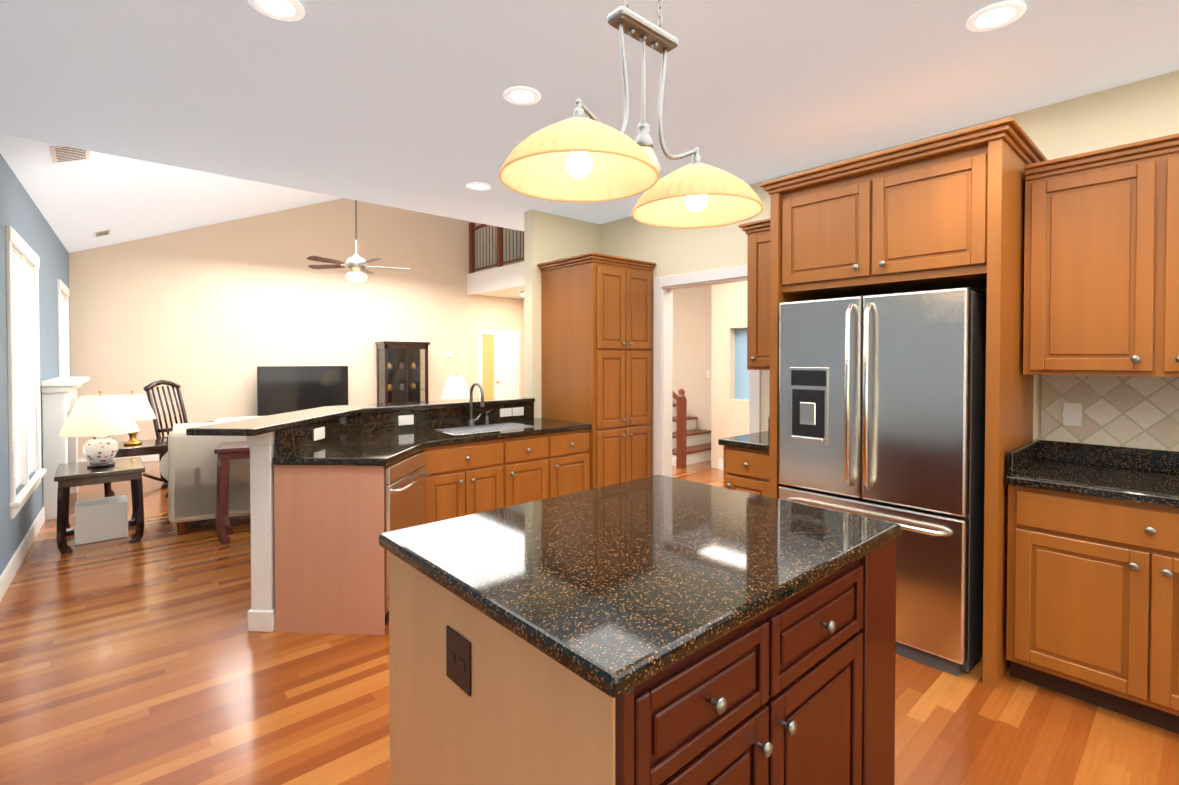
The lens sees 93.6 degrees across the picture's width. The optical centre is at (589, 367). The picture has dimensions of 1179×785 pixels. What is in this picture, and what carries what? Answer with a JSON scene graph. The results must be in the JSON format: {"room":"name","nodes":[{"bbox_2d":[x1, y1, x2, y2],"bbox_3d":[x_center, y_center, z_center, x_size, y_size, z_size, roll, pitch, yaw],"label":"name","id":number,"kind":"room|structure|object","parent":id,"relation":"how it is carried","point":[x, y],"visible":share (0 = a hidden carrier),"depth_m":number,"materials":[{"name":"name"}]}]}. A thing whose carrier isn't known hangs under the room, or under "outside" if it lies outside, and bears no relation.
{"room":"kitchen","nodes":[
{"label":"kitchen","id":0,"kind":"room"},
{"bbox_2d":[0,153,70,574],"bbox_3d":[-2.806,-0.288,2.306,0.120,3.400,13.870,-1,1,-39],"label":"wall","id":1,"kind":"structure","parent":0,"point":[21,215],"depth_m":4.24,"materials":[{"name":"blue paint"}]},
{"bbox_2d":[0,507,44,601],"bbox_3d":[-2.697,1.347,2.304,0.015,0.130,13.450,-1,1,-39],"label":"baseboard","id":2,"kind":"structure","parent":1,"relation":"attached to","point":[8,574],"depth_m":3.87,"materials":[{"name":"white paint"}]},
{"bbox_2d":[5,225,46,518],"bbox_3d":[-4.290,0.029,4.153,0.170,1.930,1.460,-1,1,-39],"label":"window","id":3,"kind":"structure","parent":1,"relation":"in","point":[24,249],"depth_m":4.14,"materials":[{"name":"white paint"}]},
{"bbox_2d":[12,251,33,488],"bbox_3d":[-4.291,0.024,4.151,0.065,1.687,1.200,-1,1,-39],"label":"window blind","id":4,"kind":"object","parent":3,"relation":"attached to","point":[16,260],"visible":0.27,"depth_m":4.11,"materials":[{"name":"white paint"}]},
{"bbox_2d":[57,279,69,376],"bbox_3d":[-6.208,-0.006,6.484,0.170,1.930,1.120,-1,1,-39],"label":"window","id":5,"kind":"structure","parent":1,"relation":"in","point":[62,288],"depth_m":6.82,"materials":[{"name":"white paint"}]},
{"bbox_2d":[61,294,64,375],"bbox_3d":[-6.210,-0.011,6.483,0.065,1.687,0.860,-1,1,-39],"label":"window blind","id":6,"kind":"object","parent":5,"relation":"attached to","point":[62,298],"visible":0.08,"depth_m":6.75,"materials":[{"name":"white paint"}]},
{"bbox_2d":[69,198,521,458],"bbox_3d":[-4.285,-1.798,9.531,7.680,6.200,0.120,-1,1,-42],"label":"wall","id":7,"kind":"structure","parent":0,"point":[209,319],"depth_m":8.79,"materials":[{"name":"beige paint"}]},
{"bbox_2d":[78,454,158,461],"bbox_3d":[-4.113,1.236,9.639,7.100,0.130,0.015,-1,1,-42],"label":"baseboard","id":8,"kind":"structure","parent":7,"relation":"attached to","point":[149,458],"depth_m":7.75,"materials":[{"name":"white paint"}]},
{"bbox_2d":[478,330,518,397],"bbox_3d":[-1.888,0.252,11.607,1.000,2.040,0.022,-1,1,-42],"label":"door frame","id":9,"kind":"structure","parent":7,"relation":"attached to","point":[492,332],"depth_m":11.38,"materials":[{"name":"white paint"}]},
{"bbox_2d":[482,334,516,397],"bbox_3d":[-1.858,0.294,11.574,0.820,1.945,0.104,-1,1,-42],"label":"back door","id":10,"kind":"structure","parent":7,"relation":"in","point":[499,365],"depth_m":11.56,"materials":[{"name":"white wood"}]},
{"bbox_2d":[467,261,523,298],"bbox_3d":[-0.847,-1.639,10.277,1.320,0.420,3.350,-1,1,-42],"label":"loft","id":11,"kind":"object","parent":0,"point":[506,281],"visible":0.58,"depth_m":10.40,"materials":[{"name":"white paint"}]},
{"bbox_2d":[468,222,523,273],"bbox_3d":[-1.289,-2.343,9.898,0.110,1.040,3.300,-1,1,-42],"label":"loft railing","id":12,"kind":"object","parent":11,"relation":"on","point":[472,229],"visible":0.38,"depth_m":10.57,"materials":[{"name":"brown wood"}]},
{"bbox_2d":[524,209,599,417],"bbox_3d":[-0.238,-0.001,5.128,0.800,2.740,0.120,-1,1,-42],"label":"wall","id":13,"kind":"structure","parent":0,"point":[548,237],"depth_m":4.87,"materials":[{"name":"paint"}]},
{"bbox_2d":[0,460,1178,784],"bbox_3d":[0.021,1.408,4.529,7.980,0.060,13.390,-1,1,-42],"label":"floor","id":14,"kind":"structure","parent":0,"point":[148,658],"depth_m":2.36,"materials":[{"name":"brown wood"}]},
{"bbox_2d":[40,376,89,519],"bbox_3d":[-5.224,0.738,5.557,0.250,1.250,1.560,-1,1,-39],"label":"fireplace","id":15,"kind":"object","parent":14,"relation":"on","point":[59,397],"visible":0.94,"depth_m":4.99,"materials":[{"name":"white paint"}]},
{"bbox_2d":[54,457,144,553],"bbox_3d":[-3.931,1.087,4.461,0.520,0.585,0.680,-1,1,-42],"label":"end table","id":16,"kind":"object","parent":14,"relation":"on","point":[67,476],"visible":0.92,"depth_m":4.30,"materials":[{"name":"brown wood"}]},
{"bbox_2d":[59,390,139,467],"bbox_3d":[-3.924,0.490,4.445,0.490,0.607,0.490,-1,1,-42],"label":"table lamp","id":17,"kind":"object","parent":16,"relation":"on","point":[99,419],"visible":1,"depth_m":4.35,"materials":[{"name":"white fabric"}]},
{"bbox_2d":[74,495,127,544],"bbox_3d":[-3.964,1.234,4.501,0.320,0.290,0.300,-1,1,-42],"label":"storage box","id":18,"kind":"object","parent":14,"relation":"on","point":[100,519],"visible":0.96,"depth_m":4.40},
{"bbox_2d":[104,438,167,496],"bbox_3d":[-4.758,1.083,5.854,0.580,0.550,0.620,-1,1,-42],"label":"end table","id":19,"kind":"object","parent":14,"relation":"on","point":[152,446],"visible":0.38,"depth_m":5.69,"materials":[{"name":"brown wood"}]},
{"bbox_2d":[120,391,155,444],"bbox_3d":[-4.796,0.527,5.812,0.400,0.562,0.400,-1,1,-42],"label":"table lamp","id":20,"kind":"object","parent":19,"relation":"on","point":[138,406],"visible":0.69,"depth_m":5.75,"materials":[{"name":"white fabric"}]},
{"bbox_2d":[142,380,213,481],"bbox_3d":[-4.672,0.744,6.623,0.915,1.195,0.580,0,1,-5],"label":"rocking chair","id":21,"kind":"object","parent":14,"relation":"on","point":[147,389],"visible":0.38,"depth_m":6.49,"materials":[{"name":"brown wood"}]},
{"bbox_2d":[159,416,261,533],"bbox_3d":[-2.732,0.905,5.417,2.216,0.920,0.970,0,1,-29],"label":"sofa","id":22,"kind":"object","parent":14,"relation":"on","point":[188,467],"visible":0.25,"depth_m":4.59,"materials":[{"name":"fabric"}]},
{"bbox_2d":[214,441,249,543],"bbox_3d":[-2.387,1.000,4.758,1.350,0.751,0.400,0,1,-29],"label":"bar stool","id":23,"kind":"object","parent":14,"relation":"on","point":[226,452],"visible":0.48,"depth_m":4.32,"materials":[{"name":"wood"}]},
{"bbox_2d":[245,431,275,631],"bbox_3d":[-1.741,0.867,2.993,0.144,1.068,0.144,0,1,3],"label":"post","id":24,"kind":"object","parent":14,"relation":"on","point":[261,614],"visible":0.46,"depth_m":2.94,"materials":[{"name":"white paint"}]},
{"bbox_2d":[186,382,590,634],"bbox_3d":[-1.135,0.757,3.729,2.600,1.266,1.389,-1,1,-42],"label":"kitchen island","id":25,"kind":"object","parent":14,"relation":"on","point":[353,484],"visible":0.92,"depth_m":3.11,"materials":[{"name":"brown wood"}]},
{"bbox_2d":[375,341,429,403],"bbox_3d":[-3.365,0.421,10.004,0.860,1.750,0.410,-1,1,-42],"label":"curio cabinet","id":26,"kind":"object","parent":14,"relation":"on","point":[402,371],"visible":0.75,"depth_m":9.84,"materials":[{"name":"brown wood"}]},
{"bbox_2d":[537,252,655,488],"bbox_3d":[0.063,0.237,4.828,0.747,2.274,0.726,-1,1,-42],"label":"pantry","id":27,"kind":"object","parent":14,"relation":"on","point":[597,335],"visible":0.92,"depth_m":4.57,"materials":[{"name":"brown wood"}]},
{"bbox_2d":[389,535,899,784],"bbox_3d":[0.187,0.976,1.672,1.220,0.890,0.996,-1,1,-42],"label":"kitchen island","id":28,"kind":"object","parent":14,"relation":"on","point":[801,692],"depth_m":1.28,"materials":[{"name":"brown wood"}]},
{"bbox_2d":[379,475,900,706],"bbox_3d":[0.175,0.509,1.684,1.260,0.040,1.000,-1,1,-42],"label":"island countertop","id":29,"kind":"structure","parent":28,"relation":"on","point":[610,585],"depth_m":1.40,"materials":[{"name":"black stone"}]},
{"bbox_2d":[672,389,710,468],"bbox_3d":[0.780,0.213,8.594,1.150,2.208,2.590,-1,1,-42],"label":"staircase","id":30,"kind":"structure","parent":14,"relation":"on","point":[691,443],"depth_m":7.67,"materials":[{"name":"white paint"}]},
{"bbox_2d":[718,417,768,496],"bbox_3d":[1.194,0.877,3.644,0.650,1.030,0.400,-1,1,-42],"label":"base cabinet","id":31,"kind":"object","parent":14,"relation":"on","point":[745,462],"visible":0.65,"depth_m":3.46,"materials":[{"name":"brown wood"}]},
{"bbox_2d":[778,287,986,675],"bbox_3d":[1.621,0.513,3.027,0.805,1.775,0.910,-1,1,-42],"label":"fridge","id":32,"kind":"object","parent":14,"relation":"on","point":[882,399],"visible":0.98,"depth_m":2.65,"materials":[{"name":"silver metal"}]},
{"bbox_2d":[760,117,1046,687],"bbox_3d":[1.661,0.169,3.038,0.746,2.464,1.192,-1,1,-42],"label":"surround","id":33,"kind":"object","parent":14,"relation":"on","point":[946,211],"visible":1,"depth_m":2.64,"materials":[{"name":"brown wood"}]},
{"bbox_2d":[1006,487,1178,733],"bbox_3d":[2.383,0.967,2.335,0.620,0.888,0.900,-1,1,-42],"label":"base cabinet","id":34,"kind":"object","parent":14,"relation":"on","point":[1093,576],"depth_m":2.25,"materials":[{"name":"brown wood"}]},
{"bbox_2d":[1005,459,1178,510],"bbox_3d":[2.976,0.512,1.653,0.635,0.040,2.704,-1,1,-42],"label":"countertop","id":35,"kind":"structure","parent":34,"relation":"on","point":[1123,484],"depth_m":2.35,"materials":[{"name":"black stone"}]},
{"bbox_3d":[-1.826,1.007,7.599,0.560,0.650,0.560,-1,1,-42],"label":"side table","id":36,"kind":"object","parent":14,"relation":"on","visible":0},
{"bbox_2d":[441,373,469,398],"bbox_3d":[-1.826,0.380,7.590,0.400,0.602,0.400,-1,1,-42],"label":"table lamp","id":37,"kind":"object","parent":36,"relation":"on","point":[456,387],"visible":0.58,"depth_m":7.46,"materials":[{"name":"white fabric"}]},
{"bbox_3d":[-4.571,1.063,8.873,1.700,0.500,0.485,-1,1,-42],"label":"tv stand","id":38,"kind":"object","parent":14,"relation":"on","visible":0},
{"bbox_2d":[257,366,347,415],"bbox_3d":[-4.558,0.397,8.871,1.330,0.829,0.250,-1,1,-42],"label":"tv","id":39,"kind":"object","parent":38,"relation":"on","point":[283,389],"visible":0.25,"depth_m":8.79,"materials":[{"name":"black plastic"}]},
{"bbox_2d":[0,0,1178,252],"bbox_3d":[0.021,-2.928,4.463,7.980,3.134,13.390,-1,1,-42],"label":"ceiling","id":40,"kind":"structure","parent":0,"point":[404,104],"depth_m":2.64,"materials":[{"name":"paint"}]},
{"bbox_2d":[49,145,89,163],"bbox_3d":[-3.595,-1.483,3.838,0.196,0.083,0.410,-1,1,-42],"label":"ceiling vent","id":41,"kind":"object","parent":40,"relation":"in","point":[60,154],"visible":0.85,"depth_m":3.85,"materials":[{"name":"white metal"}]},
{"bbox_2d":[93,229,110,236],"bbox_3d":[-5.830,-1.601,6.626,0.159,0.068,0.350,-1,1,-42],"label":"ceiling vent","id":42,"kind":"object","parent":40,"relation":"in","point":[102,233],"visible":0.98,"depth_m":6.60,"materials":[{"name":"white metal"}]},
{"bbox_2d":[248,0,304,20],"bbox_3d":[-1.142,-1.320,2.021,0.184,0.008,0.184,-1,1,-42],"label":"recessed light","id":43,"kind":"object","parent":40,"relation":"in","point":[287,10],"visible":1,"depth_m":2.04,"materials":[{"name":"white"}]},
{"bbox_2d":[306,200,410,295],"bbox_3d":[-2.927,-1.748,6.997,1.279,1.694,1.230,-1,1,-42],"label":"ceiling fan","id":44,"kind":"object","parent":40,"relation":"hanging from","point":[355,264],"visible":0.81,"depth_m":6.97,"materials":[{"name":"silver metal"}]},
{"bbox_2d":[466,182,490,190],"bbox_3d":[-0.830,-1.352,4.149,0.184,0.008,0.184,-1,1,-42],"label":"recessed light","id":45,"kind":"object","parent":40,"relation":"in","point":[477,186],"visible":1,"depth_m":4.15,"materials":[{"name":"white"}]},
{"bbox_2d":[503,86,540,104],"bbox_3d":[-0.331,-1.330,2.719,0.184,0.008,0.184,-1,1,-42],"label":"recessed light","id":46,"kind":"object","parent":40,"relation":"in","point":[519,95],"visible":1,"depth_m":2.71,"materials":[{"name":"white"}]},
{"bbox_2d":[499,0,763,228],"bbox_3d":[0.159,-0.906,1.621,0.919,0.823,0.419,-1,1,-42],"label":"pendant light","id":47,"kind":"object","parent":40,"relation":"hanging from","point":[578,157],"visible":1,"depth_m":1.60,"materials":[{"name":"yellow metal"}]},
{"bbox_2d":[966,1,1025,31],"bbox_3d":[1.532,-1.321,2.089,0.184,0.008,0.184,-1,1,-42],"label":"recessed light","id":48,"kind":"object","parent":40,"relation":"in","point":[996,16],"visible":1,"depth_m":2.08,"materials":[{"name":"white"}]},
{"bbox_2d":[521,231,708,429],"bbox_3d":[0.456,-1.803,9.896,0.120,6.200,5.650,-1,1,-42],"label":"wall","id":49,"kind":"structure","parent":0,"point":[695,334],"depth_m":8.57,"materials":[{"name":"paint"}]},
{"bbox_2d":[707,370,710,377],"bbox_3d":[1.796,0.101,8.326,0.007,0.120,0.080,-1,1,-42],"label":"hall light switch","id":50,"kind":"object","parent":49,"relation":"attached to","point":[708,373],"visible":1,"depth_m":8.32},
{"bbox_2d":[709,284,718,468],"bbox_3d":[1.946,-0.037,7.546,0.780,2.740,0.120,-1,1,-42],"label":"wall","id":51,"kind":"structure","parent":0,"point":[713,289],"depth_m":7.30,"materials":[{"name":"paint"}]},
{"bbox_2d":[718,459,722,469],"bbox_3d":[4.187,1.314,4.459,0.015,0.130,7.500,-1,1,-42],"label":"baseboard","id":52,"kind":"structure","parent":51,"relation":"attached to","point":[720,462],"depth_m":7.22,"materials":[{"name":"white paint"}]},
{"bbox_2d":[719,281,748,459],"bbox_3d":[4.237,0.009,4.484,0.120,2.740,7.500,-1,1,-42],"label":"wall","id":53,"kind":"structure","parent":0,"point":[733,416],"depth_m":7.14,"materials":[{"name":"beige paint"}]},
{"bbox_2d":[735,328,748,399],"bbox_3d":[2.149,-0.038,6.936,0.030,0.960,0.780,-1,1,-42],"label":"window","id":54,"kind":"structure","parent":0,"point":[741,372],"depth_m":7.13,"materials":[{"name":"glass"}]},
{"bbox_2d":[600,70,1178,475],"bbox_3d":[2.486,0.035,2.767,0.120,2.740,7.270,-1,1,-42],"label":"wall","id":55,"kind":"structure","parent":0,"point":[1142,110],"depth_m":2.87,"materials":[{"name":"paint"}]},
{"bbox_2d":[654,265,760,476],"bbox_3d":[0.958,0.306,4.484,0.156,2.145,1.030,-1,1,-42],"label":"trim","id":56,"kind":"structure","parent":55,"relation":"attached to","point":[663,366],"depth_m":4.76,"materials":[{"name":"white paint"}]},
{"bbox_2d":[738,218,769,369],"bbox_3d":[1.286,-0.473,3.723,0.380,0.982,0.426,-1,1,-42],"label":"upper cabinet","id":57,"kind":"object","parent":55,"relation":"attached to","point":[758,305],"visible":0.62,"depth_m":3.68,"materials":[{"name":"brown wood"}]},
{"bbox_2d":[1007,439,1040,474],"bbox_3d":[2.092,0.426,2.661,0.610,0.100,0.022,-1,1,-42],"label":"backsplash","id":58,"kind":"structure","parent":55,"relation":"attached to","point":[1020,458],"depth_m":2.59,"materials":[{"name":"black stone"}]},
{"bbox_2d":[1023,141,1178,376],"bbox_3d":[2.484,-0.432,2.404,0.350,0.940,0.900,-1,1,-42],"label":"upper cabinet","id":59,"kind":"object","parent":55,"relation":"attached to","point":[1101,274],"depth_m":2.41,"materials":[{"name":"brown wood"}]},
{"bbox_2d":[1041,375,1178,451],"bbox_3d":[3.218,0.218,1.848,0.008,0.342,2.680,-1,1,-42],"label":"tile backsplash","id":60,"kind":"structure","parent":55,"relation":"attached to","point":[1133,411],"depth_m":2.64,"materials":[{"name":"beige tile"}]},
{"bbox_2d":[1062,402,1081,426],"bbox_3d":[2.400,0.235,2.753,0.008,0.115,0.078,-1,1,-42],"label":"outlet","id":61,"kind":"object","parent":60,"relation":"attached to","point":[1072,414],"visible":1,"depth_m":2.75,"materials":[{"name":"white plastic"}]},
{"bbox_2d":[1041,440,1178,474],"bbox_3d":[3.204,0.439,1.856,0.022,0.100,2.704,-1,1,-42],"label":"backsplash","id":62,"kind":"structure","parent":55,"relation":"attached to","point":[1141,459],"depth_m":2.64,"materials":[{"name":"black stone"}]},
{"bbox_3d":[-1.146,0.853,3.964,2.123,1.068,0.665,-1,1,-42],"label":"wall","id":63,"kind":"structure","parent":0,"visible":0},
{"bbox_2d":[314,427,324,440],"bbox_3d":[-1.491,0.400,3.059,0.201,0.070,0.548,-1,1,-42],"label":"outlet","id":64,"kind":"object","parent":63,"relation":"attached to","point":[319,433],"depth_m":3.30,"materials":[{"name":"white plastic"}]},
{"bbox_2d":[398,415,413,424],"bbox_3d":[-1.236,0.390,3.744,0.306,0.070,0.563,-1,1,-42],"label":"outlet","id":65,"kind":"object","parent":63,"relation":"attached to","point":[405,419],"depth_m":4.04,"materials":[{"name":"white plastic"}]},
{"bbox_2d":[500,407,523,416],"bbox_3d":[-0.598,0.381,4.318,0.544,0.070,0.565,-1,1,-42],"label":"outlet","id":66,"kind":"object","parent":63,"relation":"attached to","point":[504,412],"depth_m":4.64,"materials":[{"name":"white plastic"}]}
]}

